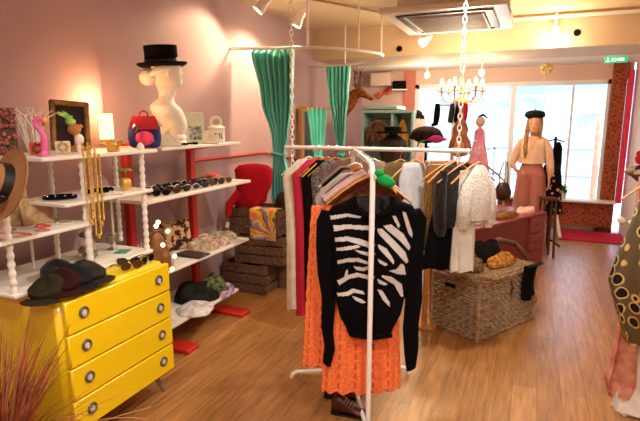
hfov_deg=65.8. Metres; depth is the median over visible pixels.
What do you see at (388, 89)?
bow
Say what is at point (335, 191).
clothes hanger
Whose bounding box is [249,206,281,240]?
scarf
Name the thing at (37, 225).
bracelet
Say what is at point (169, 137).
ornament
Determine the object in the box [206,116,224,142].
handbag
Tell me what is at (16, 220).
envelope
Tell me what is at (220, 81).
wall
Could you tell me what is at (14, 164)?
fedora
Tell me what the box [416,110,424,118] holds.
hat
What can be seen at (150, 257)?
sunglasses
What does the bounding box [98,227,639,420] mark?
floor
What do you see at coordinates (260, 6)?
spotlight
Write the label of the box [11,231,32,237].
bracelet
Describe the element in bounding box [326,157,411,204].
clothes hanger
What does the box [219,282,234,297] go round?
heap
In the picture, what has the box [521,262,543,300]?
scarf
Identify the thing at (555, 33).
spotlight
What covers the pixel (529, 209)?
cloth
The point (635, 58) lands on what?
ceiling
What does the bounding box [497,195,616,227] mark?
window ledge
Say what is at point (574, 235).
floor mat
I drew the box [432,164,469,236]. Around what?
jacket
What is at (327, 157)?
clothes hanger
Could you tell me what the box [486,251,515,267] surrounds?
scarf
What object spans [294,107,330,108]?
curtain rod
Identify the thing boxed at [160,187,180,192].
sunglasses
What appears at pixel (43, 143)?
figurine
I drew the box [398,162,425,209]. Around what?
shirt
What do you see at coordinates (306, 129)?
mirror glass
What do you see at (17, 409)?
potted grass
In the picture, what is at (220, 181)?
sunglasses
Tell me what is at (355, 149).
clothes hanger
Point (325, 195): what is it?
clothes hanger
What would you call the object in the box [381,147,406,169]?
clothes hanger
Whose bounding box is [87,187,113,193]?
headband
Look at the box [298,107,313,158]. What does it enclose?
framed mirror
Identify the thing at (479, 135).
doll
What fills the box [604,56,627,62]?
exit sign
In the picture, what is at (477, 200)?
jacket
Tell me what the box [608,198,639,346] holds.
dress
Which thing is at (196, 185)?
sunglasses
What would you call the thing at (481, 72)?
bulb
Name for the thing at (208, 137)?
ornament
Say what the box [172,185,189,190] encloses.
sunglasses
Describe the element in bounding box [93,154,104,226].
necklace
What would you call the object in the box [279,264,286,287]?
wooden crate
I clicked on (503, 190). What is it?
handbag
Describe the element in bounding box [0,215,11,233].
envelope
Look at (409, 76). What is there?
trim
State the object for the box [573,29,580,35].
socket
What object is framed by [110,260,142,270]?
sunglasses
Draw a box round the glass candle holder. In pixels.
[104,233,117,250]
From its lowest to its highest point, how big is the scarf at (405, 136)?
0.372 m
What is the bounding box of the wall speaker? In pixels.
[391,81,407,90]
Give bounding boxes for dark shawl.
[553,142,562,164]
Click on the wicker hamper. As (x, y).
(476, 307)
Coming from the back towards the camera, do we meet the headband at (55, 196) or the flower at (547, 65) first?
the flower at (547, 65)
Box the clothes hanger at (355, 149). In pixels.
[320,149,361,189]
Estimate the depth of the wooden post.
8.21 m
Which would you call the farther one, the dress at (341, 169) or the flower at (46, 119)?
the dress at (341, 169)
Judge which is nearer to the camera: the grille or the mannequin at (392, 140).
the grille
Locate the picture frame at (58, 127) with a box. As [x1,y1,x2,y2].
[48,99,90,150]
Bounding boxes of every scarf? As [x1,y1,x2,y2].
[187,239,218,251]
[198,235,229,245]
[201,172,220,179]
[208,230,236,239]
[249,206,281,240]
[398,120,409,147]
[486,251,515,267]
[496,209,518,219]
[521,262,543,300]
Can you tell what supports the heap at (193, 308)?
on the wall shelving at (179, 346)
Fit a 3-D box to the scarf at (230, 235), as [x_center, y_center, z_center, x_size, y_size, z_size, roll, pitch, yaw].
[-0.812,0.197,4.091,0.263,0.064,0.179,4,11,23]
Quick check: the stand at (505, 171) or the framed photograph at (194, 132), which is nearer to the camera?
the framed photograph at (194, 132)
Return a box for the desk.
[475,205,546,262]
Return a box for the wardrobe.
[361,105,421,161]
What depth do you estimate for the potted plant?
6.99 m
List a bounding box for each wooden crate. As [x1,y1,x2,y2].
[222,256,285,294]
[229,203,285,236]
[234,233,286,265]
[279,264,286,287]
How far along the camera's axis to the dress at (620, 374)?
2.34 m
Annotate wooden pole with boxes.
[299,112,302,158]
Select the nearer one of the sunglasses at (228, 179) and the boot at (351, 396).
the boot at (351, 396)
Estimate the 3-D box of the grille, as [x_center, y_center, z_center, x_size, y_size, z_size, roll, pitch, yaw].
[1.146,-1.644,4.340,0.620,0.016,0.740,4,11,23]
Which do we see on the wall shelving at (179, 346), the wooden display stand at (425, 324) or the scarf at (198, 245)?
the scarf at (198, 245)
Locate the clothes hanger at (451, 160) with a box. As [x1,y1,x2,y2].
[420,148,466,181]
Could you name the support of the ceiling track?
attached to the ceiling at (322, 16)
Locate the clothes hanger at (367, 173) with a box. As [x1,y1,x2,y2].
[325,156,375,202]
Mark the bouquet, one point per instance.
(633, 171)
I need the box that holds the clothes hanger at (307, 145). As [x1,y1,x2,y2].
[281,145,312,175]
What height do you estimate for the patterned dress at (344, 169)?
0.880 m
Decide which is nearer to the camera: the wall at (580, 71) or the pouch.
the pouch
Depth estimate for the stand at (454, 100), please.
4.22 m
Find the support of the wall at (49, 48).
attached to the wall at (220, 81)
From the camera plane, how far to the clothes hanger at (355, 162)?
2.72 m
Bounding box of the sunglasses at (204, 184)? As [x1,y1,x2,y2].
[191,182,208,187]
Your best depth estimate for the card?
2.84 m
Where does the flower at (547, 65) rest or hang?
on the hanging ornament at (547, 65)
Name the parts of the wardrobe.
panel, cornice, panel, panel, panel, panel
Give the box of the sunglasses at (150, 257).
[132,253,153,264]
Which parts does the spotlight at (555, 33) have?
stem, bulb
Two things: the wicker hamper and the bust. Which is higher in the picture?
the bust
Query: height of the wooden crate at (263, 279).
0.266 m
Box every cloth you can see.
[474,239,500,262]
[516,206,534,213]
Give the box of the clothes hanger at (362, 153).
[322,153,365,196]
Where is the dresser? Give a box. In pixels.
[0,258,173,420]
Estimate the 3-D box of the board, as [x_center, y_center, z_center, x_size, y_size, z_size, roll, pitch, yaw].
[-0.925,0.318,3.577,0.220,0.012,0.140,4,11,23]
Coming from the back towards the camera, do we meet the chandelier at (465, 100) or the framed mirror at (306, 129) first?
the framed mirror at (306, 129)
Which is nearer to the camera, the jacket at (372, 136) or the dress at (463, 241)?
the dress at (463, 241)
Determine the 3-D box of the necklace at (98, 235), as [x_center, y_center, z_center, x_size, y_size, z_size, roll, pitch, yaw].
[-1.127,-0.087,2.487,0.034,0.474,0.020,-7,13,-35]
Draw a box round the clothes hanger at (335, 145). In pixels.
[308,145,342,176]
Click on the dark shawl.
(557, 149)
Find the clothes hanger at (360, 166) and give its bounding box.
[351,151,368,170]
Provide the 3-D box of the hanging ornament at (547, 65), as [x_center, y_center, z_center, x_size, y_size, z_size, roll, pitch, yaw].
[2.906,-1.646,6.375,0.159,0.560,0.078,4,11,23]
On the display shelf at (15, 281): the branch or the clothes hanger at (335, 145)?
the branch
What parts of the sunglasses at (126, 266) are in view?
frame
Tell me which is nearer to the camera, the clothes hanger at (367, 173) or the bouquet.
the clothes hanger at (367, 173)
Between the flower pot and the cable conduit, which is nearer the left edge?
the flower pot
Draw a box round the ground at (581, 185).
[490,171,623,230]
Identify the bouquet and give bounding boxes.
[624,151,639,181]
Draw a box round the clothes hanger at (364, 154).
[324,154,368,197]
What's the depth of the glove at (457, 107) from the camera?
4.17 m
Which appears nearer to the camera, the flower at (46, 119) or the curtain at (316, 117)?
the flower at (46, 119)
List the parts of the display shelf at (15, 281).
rod, rod, board, rod, rod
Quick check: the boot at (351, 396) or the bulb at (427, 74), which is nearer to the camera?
the boot at (351, 396)
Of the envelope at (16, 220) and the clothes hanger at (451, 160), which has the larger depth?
the clothes hanger at (451, 160)
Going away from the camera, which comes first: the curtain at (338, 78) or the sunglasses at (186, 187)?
the sunglasses at (186, 187)
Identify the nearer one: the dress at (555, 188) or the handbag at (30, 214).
the handbag at (30, 214)
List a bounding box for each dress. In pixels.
[283,159,307,309]
[292,159,320,315]
[301,159,337,301]
[303,205,332,367]
[311,160,337,205]
[318,168,368,191]
[325,169,368,185]
[449,170,474,272]
[543,163,562,214]
[604,177,639,398]
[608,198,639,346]
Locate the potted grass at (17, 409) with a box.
[0,307,159,420]
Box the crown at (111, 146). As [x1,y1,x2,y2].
[101,139,122,151]
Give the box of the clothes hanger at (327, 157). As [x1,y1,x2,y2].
[299,145,334,175]
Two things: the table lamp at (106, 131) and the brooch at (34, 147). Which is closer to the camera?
the brooch at (34, 147)
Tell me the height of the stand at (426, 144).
1.350 m
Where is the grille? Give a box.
[407,11,490,32]
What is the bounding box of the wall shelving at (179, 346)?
[105,142,250,354]
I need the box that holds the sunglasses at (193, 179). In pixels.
[180,178,196,182]
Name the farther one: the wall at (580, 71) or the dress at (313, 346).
the wall at (580, 71)
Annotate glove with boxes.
[431,104,439,126]
[448,103,454,122]
[454,103,460,122]
[463,103,467,121]
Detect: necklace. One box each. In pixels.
[81,142,93,224]
[88,146,101,238]
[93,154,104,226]
[182,142,197,144]
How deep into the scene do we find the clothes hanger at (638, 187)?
2.06 m
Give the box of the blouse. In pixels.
[320,160,359,178]
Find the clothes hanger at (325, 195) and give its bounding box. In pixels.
[323,154,368,197]
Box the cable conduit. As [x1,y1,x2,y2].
[312,0,377,12]
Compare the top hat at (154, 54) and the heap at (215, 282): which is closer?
the top hat at (154, 54)
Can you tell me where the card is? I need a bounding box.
[113,249,131,253]
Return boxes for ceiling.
[239,0,639,30]
[351,54,639,72]
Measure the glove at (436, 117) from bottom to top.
0.195 m
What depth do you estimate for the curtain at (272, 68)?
4.61 m
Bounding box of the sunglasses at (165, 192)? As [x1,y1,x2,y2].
[149,189,169,196]
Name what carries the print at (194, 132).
attached to the framed photograph at (194, 132)
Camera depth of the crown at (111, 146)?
2.62 m
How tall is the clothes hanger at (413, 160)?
0.219 m
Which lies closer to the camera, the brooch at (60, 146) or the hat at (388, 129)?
the brooch at (60, 146)
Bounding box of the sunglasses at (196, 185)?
[180,183,199,188]
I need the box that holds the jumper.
[317,166,368,190]
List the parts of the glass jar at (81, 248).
lid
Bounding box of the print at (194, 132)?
[188,126,201,139]
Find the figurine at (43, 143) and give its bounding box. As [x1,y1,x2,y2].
[32,115,51,155]
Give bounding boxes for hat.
[136,44,186,67]
[376,126,409,133]
[409,126,443,142]
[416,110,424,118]
[468,254,483,272]
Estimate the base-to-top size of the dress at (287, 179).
1.130 m
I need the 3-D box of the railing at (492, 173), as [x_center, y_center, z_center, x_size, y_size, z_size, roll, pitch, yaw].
[4.670,-0.897,11.072,6.100,1.005,0.040,4,11,23]
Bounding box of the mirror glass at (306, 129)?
[303,112,313,158]
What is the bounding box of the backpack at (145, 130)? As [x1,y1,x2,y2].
[128,110,160,147]
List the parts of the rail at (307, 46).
hanger rod, hanger rod, hanger rod, hanger rod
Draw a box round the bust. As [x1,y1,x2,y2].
[139,57,186,143]
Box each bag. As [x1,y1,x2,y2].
[275,191,284,206]
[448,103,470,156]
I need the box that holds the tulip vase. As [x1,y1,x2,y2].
[617,217,630,225]
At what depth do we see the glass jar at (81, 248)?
2.67 m
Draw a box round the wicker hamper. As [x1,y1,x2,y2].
[430,258,537,342]
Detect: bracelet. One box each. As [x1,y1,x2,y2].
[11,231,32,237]
[34,224,50,227]
[36,228,50,231]
[55,220,75,224]
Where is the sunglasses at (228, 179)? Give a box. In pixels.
[220,177,231,182]
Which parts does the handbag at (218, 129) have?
lid, handle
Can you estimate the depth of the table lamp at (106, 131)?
2.97 m
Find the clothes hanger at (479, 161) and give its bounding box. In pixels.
[450,148,504,183]
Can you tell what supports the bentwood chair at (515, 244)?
on the floor
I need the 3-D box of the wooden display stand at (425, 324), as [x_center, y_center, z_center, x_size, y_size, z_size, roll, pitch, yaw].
[0.843,0.486,3.840,0.200,0.770,0.417,4,11,23]
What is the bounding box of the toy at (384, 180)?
[375,163,396,192]
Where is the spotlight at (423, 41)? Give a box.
[418,34,431,46]
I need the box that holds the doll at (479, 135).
[468,96,489,173]
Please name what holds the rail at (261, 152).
attached to the wall at (220, 81)
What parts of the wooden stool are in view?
seat, leg, leg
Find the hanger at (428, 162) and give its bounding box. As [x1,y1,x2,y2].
[425,147,453,166]
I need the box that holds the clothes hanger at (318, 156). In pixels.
[290,145,322,175]
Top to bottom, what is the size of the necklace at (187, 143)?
0.016 m
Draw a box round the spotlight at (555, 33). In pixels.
[550,13,560,38]
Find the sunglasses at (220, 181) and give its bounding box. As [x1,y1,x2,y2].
[208,179,224,184]
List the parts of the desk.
drawer, drawer, drawer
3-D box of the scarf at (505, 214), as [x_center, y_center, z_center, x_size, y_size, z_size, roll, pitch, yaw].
[1.895,0.030,5.048,0.412,0.070,0.183,-9,13,-39]
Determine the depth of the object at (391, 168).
3.28 m
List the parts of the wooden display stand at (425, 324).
post, foot plate, post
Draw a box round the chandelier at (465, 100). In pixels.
[438,31,484,103]
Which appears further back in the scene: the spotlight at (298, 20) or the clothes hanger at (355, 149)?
the spotlight at (298, 20)
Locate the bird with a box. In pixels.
[56,111,82,151]
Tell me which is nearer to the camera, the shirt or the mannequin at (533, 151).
the shirt
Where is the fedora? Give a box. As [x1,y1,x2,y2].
[0,149,27,219]
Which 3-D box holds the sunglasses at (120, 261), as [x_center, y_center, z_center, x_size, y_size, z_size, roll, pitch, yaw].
[-1.037,0.261,2.696,0.125,0.044,0.131,-3,11,-17]
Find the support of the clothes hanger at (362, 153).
hanging from the clothes rack at (369, 162)
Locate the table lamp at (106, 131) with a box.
[98,114,113,145]
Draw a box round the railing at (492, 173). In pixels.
[427,146,593,181]
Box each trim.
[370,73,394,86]
[403,71,415,109]
[596,62,628,232]
[615,70,635,203]
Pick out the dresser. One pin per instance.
(118, 338)
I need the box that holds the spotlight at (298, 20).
[291,7,305,28]
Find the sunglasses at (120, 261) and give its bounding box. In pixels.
[117,256,141,265]
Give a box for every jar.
[77,229,97,258]
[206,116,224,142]
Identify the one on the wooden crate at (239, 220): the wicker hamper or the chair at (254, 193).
the chair at (254, 193)
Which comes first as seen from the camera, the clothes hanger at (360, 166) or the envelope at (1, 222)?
the envelope at (1, 222)
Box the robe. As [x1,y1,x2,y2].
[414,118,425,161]
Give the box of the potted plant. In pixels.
[561,184,575,198]
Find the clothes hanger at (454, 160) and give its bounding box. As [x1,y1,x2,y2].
[427,148,466,182]
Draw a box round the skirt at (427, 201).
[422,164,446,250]
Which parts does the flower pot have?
pot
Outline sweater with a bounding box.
[316,196,426,370]
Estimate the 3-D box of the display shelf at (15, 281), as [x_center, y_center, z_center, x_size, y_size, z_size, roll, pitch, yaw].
[-1.334,-0.044,2.554,0.420,0.700,1.026,4,11,23]
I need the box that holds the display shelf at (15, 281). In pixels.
[0,134,156,299]
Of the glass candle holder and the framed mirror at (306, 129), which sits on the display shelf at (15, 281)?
the glass candle holder
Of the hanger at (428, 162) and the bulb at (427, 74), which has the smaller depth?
the hanger at (428, 162)
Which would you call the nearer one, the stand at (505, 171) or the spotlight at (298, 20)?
the spotlight at (298, 20)
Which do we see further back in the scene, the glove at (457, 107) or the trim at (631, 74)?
the trim at (631, 74)
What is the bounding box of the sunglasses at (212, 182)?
[200,180,214,185]
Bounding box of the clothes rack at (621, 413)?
[620,412,637,417]
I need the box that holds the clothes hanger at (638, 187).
[621,186,639,199]
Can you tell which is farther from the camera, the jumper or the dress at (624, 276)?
the jumper
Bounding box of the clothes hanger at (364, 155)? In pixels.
[323,155,375,199]
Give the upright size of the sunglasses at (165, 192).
0.044 m
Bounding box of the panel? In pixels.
[0,108,18,155]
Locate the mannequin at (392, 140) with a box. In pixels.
[379,133,406,162]
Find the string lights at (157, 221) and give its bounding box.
[154,220,176,270]
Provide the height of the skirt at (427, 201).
0.582 m
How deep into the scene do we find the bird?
2.58 m
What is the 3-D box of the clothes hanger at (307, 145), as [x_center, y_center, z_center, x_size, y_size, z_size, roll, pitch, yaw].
[-0.080,-0.362,3.554,0.406,0.219,0.023,-2,10,-11]
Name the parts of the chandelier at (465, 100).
arm, arm, arm, arm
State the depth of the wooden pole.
4.32 m
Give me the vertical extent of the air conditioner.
0.268 m
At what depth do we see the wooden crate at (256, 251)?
4.44 m
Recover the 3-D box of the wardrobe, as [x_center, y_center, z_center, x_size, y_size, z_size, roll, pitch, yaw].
[0.980,-0.570,6.923,0.725,1.745,0.500,4,11,23]
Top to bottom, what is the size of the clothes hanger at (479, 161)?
0.219 m
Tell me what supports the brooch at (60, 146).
on the display shelf at (15, 281)
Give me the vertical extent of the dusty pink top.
0.530 m
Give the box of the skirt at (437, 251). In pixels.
[423,208,452,269]
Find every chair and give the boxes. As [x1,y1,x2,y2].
[225,163,272,227]
[496,237,536,302]
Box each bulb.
[424,64,429,77]
[479,58,484,75]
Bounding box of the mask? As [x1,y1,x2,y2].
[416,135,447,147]
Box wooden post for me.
[589,117,602,198]
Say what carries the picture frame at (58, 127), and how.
on the display shelf at (15, 281)
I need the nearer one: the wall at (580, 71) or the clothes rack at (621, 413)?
the clothes rack at (621, 413)
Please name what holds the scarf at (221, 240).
on the wall shelving at (179, 346)
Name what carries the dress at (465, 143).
hanging from the stand at (454, 100)
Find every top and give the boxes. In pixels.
[315,173,352,204]
[359,161,386,169]
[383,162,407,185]
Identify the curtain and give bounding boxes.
[250,49,294,236]
[307,107,326,158]
[325,65,350,159]
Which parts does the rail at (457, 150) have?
chain, chain, chain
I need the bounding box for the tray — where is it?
[94,191,123,195]
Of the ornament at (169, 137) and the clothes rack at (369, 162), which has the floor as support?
the clothes rack at (369, 162)
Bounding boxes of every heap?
[174,281,219,304]
[176,300,213,317]
[204,271,227,292]
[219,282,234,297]
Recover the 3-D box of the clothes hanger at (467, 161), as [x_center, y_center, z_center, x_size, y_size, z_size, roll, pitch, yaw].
[0.933,-0.286,3.133,0.406,0.219,0.023,-2,11,-12]
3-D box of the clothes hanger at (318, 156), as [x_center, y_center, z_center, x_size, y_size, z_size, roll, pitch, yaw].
[-0.011,-0.357,3.525,0.406,0.219,0.023,-2,10,-9]
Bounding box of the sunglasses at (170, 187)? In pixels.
[151,186,172,192]
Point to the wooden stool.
(551, 199)
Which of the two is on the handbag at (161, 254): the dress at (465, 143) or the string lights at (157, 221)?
the string lights at (157, 221)
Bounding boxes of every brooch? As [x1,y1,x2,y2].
[29,142,40,154]
[55,141,70,152]
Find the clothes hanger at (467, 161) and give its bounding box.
[437,148,495,182]
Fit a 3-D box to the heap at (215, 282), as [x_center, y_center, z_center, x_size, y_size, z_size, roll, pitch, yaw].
[-0.825,0.572,3.853,0.206,0.173,0.229,4,11,23]
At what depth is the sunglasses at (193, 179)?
3.76 m
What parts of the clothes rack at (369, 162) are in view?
rail, upright frame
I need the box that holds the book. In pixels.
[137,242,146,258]
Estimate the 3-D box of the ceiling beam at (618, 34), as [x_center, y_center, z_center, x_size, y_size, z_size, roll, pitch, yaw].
[1.855,-2.086,5.886,4.020,0.500,0.900,4,11,23]
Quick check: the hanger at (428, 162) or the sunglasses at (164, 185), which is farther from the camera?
the sunglasses at (164, 185)
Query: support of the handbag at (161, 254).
on the wall shelving at (179, 346)
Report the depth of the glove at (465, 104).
4.14 m
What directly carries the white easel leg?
on the floor mat
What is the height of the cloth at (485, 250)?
0.155 m
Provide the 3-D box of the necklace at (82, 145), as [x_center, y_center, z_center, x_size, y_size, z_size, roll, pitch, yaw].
[-1.144,-0.129,2.440,0.034,0.414,0.020,-7,13,-35]
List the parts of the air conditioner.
casing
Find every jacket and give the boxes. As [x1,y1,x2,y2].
[365,121,388,142]
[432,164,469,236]
[456,165,496,229]
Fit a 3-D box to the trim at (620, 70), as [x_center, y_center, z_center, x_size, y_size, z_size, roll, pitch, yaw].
[4.040,-0.888,6.843,0.170,2.400,0.160,4,11,23]
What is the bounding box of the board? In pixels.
[176,250,209,258]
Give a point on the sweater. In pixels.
(342, 231)
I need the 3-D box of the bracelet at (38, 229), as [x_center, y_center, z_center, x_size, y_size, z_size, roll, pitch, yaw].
[-1.283,0.089,2.285,0.070,0.009,0.048,4,11,23]
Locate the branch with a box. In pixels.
[15,106,57,152]
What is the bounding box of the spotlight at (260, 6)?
[253,0,271,14]
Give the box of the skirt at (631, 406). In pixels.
[611,346,639,417]
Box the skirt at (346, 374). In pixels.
[321,275,400,394]
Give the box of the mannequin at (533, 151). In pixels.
[509,108,553,250]
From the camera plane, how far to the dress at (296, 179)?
3.58 m
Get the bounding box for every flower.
[38,117,48,124]
[540,63,552,74]
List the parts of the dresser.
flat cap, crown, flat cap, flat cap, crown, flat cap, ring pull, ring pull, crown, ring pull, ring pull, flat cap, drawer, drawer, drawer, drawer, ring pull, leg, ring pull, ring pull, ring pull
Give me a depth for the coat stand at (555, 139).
6.09 m
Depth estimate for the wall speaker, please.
7.59 m
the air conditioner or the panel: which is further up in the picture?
the air conditioner
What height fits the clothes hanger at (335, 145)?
0.219 m
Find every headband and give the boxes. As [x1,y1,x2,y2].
[42,193,77,199]
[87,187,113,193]
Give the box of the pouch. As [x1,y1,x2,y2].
[158,218,192,251]
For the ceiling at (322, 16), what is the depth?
4.94 m
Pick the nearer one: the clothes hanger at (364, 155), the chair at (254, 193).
the clothes hanger at (364, 155)
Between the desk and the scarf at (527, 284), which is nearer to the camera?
the scarf at (527, 284)
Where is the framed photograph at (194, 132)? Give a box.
[183,112,204,142]
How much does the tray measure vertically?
0.012 m
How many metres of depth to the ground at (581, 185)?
11.99 m
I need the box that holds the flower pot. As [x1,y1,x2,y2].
[116,169,132,189]
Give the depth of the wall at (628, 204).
6.43 m
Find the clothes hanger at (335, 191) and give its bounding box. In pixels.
[324,155,406,200]
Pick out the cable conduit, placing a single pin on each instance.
(323, 1)
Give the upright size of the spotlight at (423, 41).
0.153 m
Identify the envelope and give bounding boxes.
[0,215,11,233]
[11,188,27,225]
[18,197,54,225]
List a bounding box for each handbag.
[147,230,171,269]
[496,161,511,200]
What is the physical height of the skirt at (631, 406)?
1.142 m
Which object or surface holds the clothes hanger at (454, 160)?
hanging from the rail at (457, 150)
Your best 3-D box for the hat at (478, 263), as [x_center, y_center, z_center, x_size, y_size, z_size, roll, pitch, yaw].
[1.107,0.372,3.695,0.218,0.117,0.236,1,10,4]
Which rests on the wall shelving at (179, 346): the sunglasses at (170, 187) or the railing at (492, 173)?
the sunglasses at (170, 187)
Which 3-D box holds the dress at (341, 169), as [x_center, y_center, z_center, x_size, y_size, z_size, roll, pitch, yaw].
[0.190,0.313,2.750,0.400,1.100,0.122,-1,10,-4]
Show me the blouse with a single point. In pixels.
(338, 163)
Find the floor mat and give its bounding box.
[557,229,623,244]
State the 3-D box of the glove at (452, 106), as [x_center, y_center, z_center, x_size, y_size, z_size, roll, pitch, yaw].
[1.122,-0.827,4.222,0.061,0.166,0.090,4,11,23]
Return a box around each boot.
[324,391,360,400]
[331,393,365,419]
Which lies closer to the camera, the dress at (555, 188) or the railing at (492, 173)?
the dress at (555, 188)
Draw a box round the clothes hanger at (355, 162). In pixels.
[319,147,357,186]
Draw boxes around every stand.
[419,269,436,331]
[424,143,427,165]
[428,99,476,293]
[502,160,506,204]
[546,137,564,246]
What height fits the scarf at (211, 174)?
0.058 m
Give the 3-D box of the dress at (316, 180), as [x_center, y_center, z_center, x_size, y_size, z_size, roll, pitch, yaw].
[0.113,0.191,3.575,0.360,1.110,0.128,-1,10,-5]
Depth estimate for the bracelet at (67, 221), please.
2.44 m
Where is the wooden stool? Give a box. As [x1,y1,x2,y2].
[539,196,558,258]
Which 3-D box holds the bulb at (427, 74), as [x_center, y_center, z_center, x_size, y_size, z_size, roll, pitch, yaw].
[1.441,-1.877,6.653,0.070,0.185,0.070,4,11,23]
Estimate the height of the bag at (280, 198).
0.129 m
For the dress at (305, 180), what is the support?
hanging from the clothes hanger at (327, 157)
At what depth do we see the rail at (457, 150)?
3.30 m
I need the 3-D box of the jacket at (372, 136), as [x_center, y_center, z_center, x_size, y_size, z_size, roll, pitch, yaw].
[0.781,-1.058,6.702,0.336,0.290,0.114,2,11,13]
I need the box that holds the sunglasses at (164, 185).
[155,183,168,187]
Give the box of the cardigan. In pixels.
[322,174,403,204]
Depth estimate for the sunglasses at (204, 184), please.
3.57 m
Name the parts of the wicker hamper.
lid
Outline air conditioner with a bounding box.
[378,0,513,34]
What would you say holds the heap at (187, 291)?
on the wall shelving at (179, 346)
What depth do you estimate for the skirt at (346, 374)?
2.47 m
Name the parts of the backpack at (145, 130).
handle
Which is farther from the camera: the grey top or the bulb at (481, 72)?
the bulb at (481, 72)
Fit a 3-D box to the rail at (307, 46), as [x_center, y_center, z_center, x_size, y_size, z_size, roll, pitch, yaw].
[0.060,-1.805,5.075,1.184,0.464,1.787,4,11,23]
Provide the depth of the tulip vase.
4.06 m
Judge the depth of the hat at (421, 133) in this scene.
5.03 m
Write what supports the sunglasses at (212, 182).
on the wall shelving at (179, 346)
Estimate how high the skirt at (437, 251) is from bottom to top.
0.662 m
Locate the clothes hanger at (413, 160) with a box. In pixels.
[392,147,418,177]
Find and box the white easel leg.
[556,215,561,237]
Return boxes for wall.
[0,0,111,270]
[94,0,361,291]
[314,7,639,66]
[361,62,634,120]
[618,61,639,237]
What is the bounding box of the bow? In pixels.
[376,87,391,98]
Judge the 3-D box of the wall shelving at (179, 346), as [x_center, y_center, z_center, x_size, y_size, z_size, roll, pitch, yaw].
[-0.975,0.199,3.660,0.530,1.400,1.210,4,11,23]
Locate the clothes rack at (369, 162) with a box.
[290,149,409,420]
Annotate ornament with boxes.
[160,126,181,145]
[202,130,218,143]
[540,63,552,98]
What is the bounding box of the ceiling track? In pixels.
[513,9,639,21]
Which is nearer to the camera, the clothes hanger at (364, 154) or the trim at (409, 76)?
the clothes hanger at (364, 154)
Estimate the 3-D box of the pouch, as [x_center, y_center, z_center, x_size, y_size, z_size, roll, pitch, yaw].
[-1.080,0.183,3.733,0.087,0.219,0.261,10,14,44]
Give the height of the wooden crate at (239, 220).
0.236 m
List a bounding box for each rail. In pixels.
[195,143,353,161]
[230,0,383,67]
[284,0,469,164]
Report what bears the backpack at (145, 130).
on the wall shelving at (179, 346)

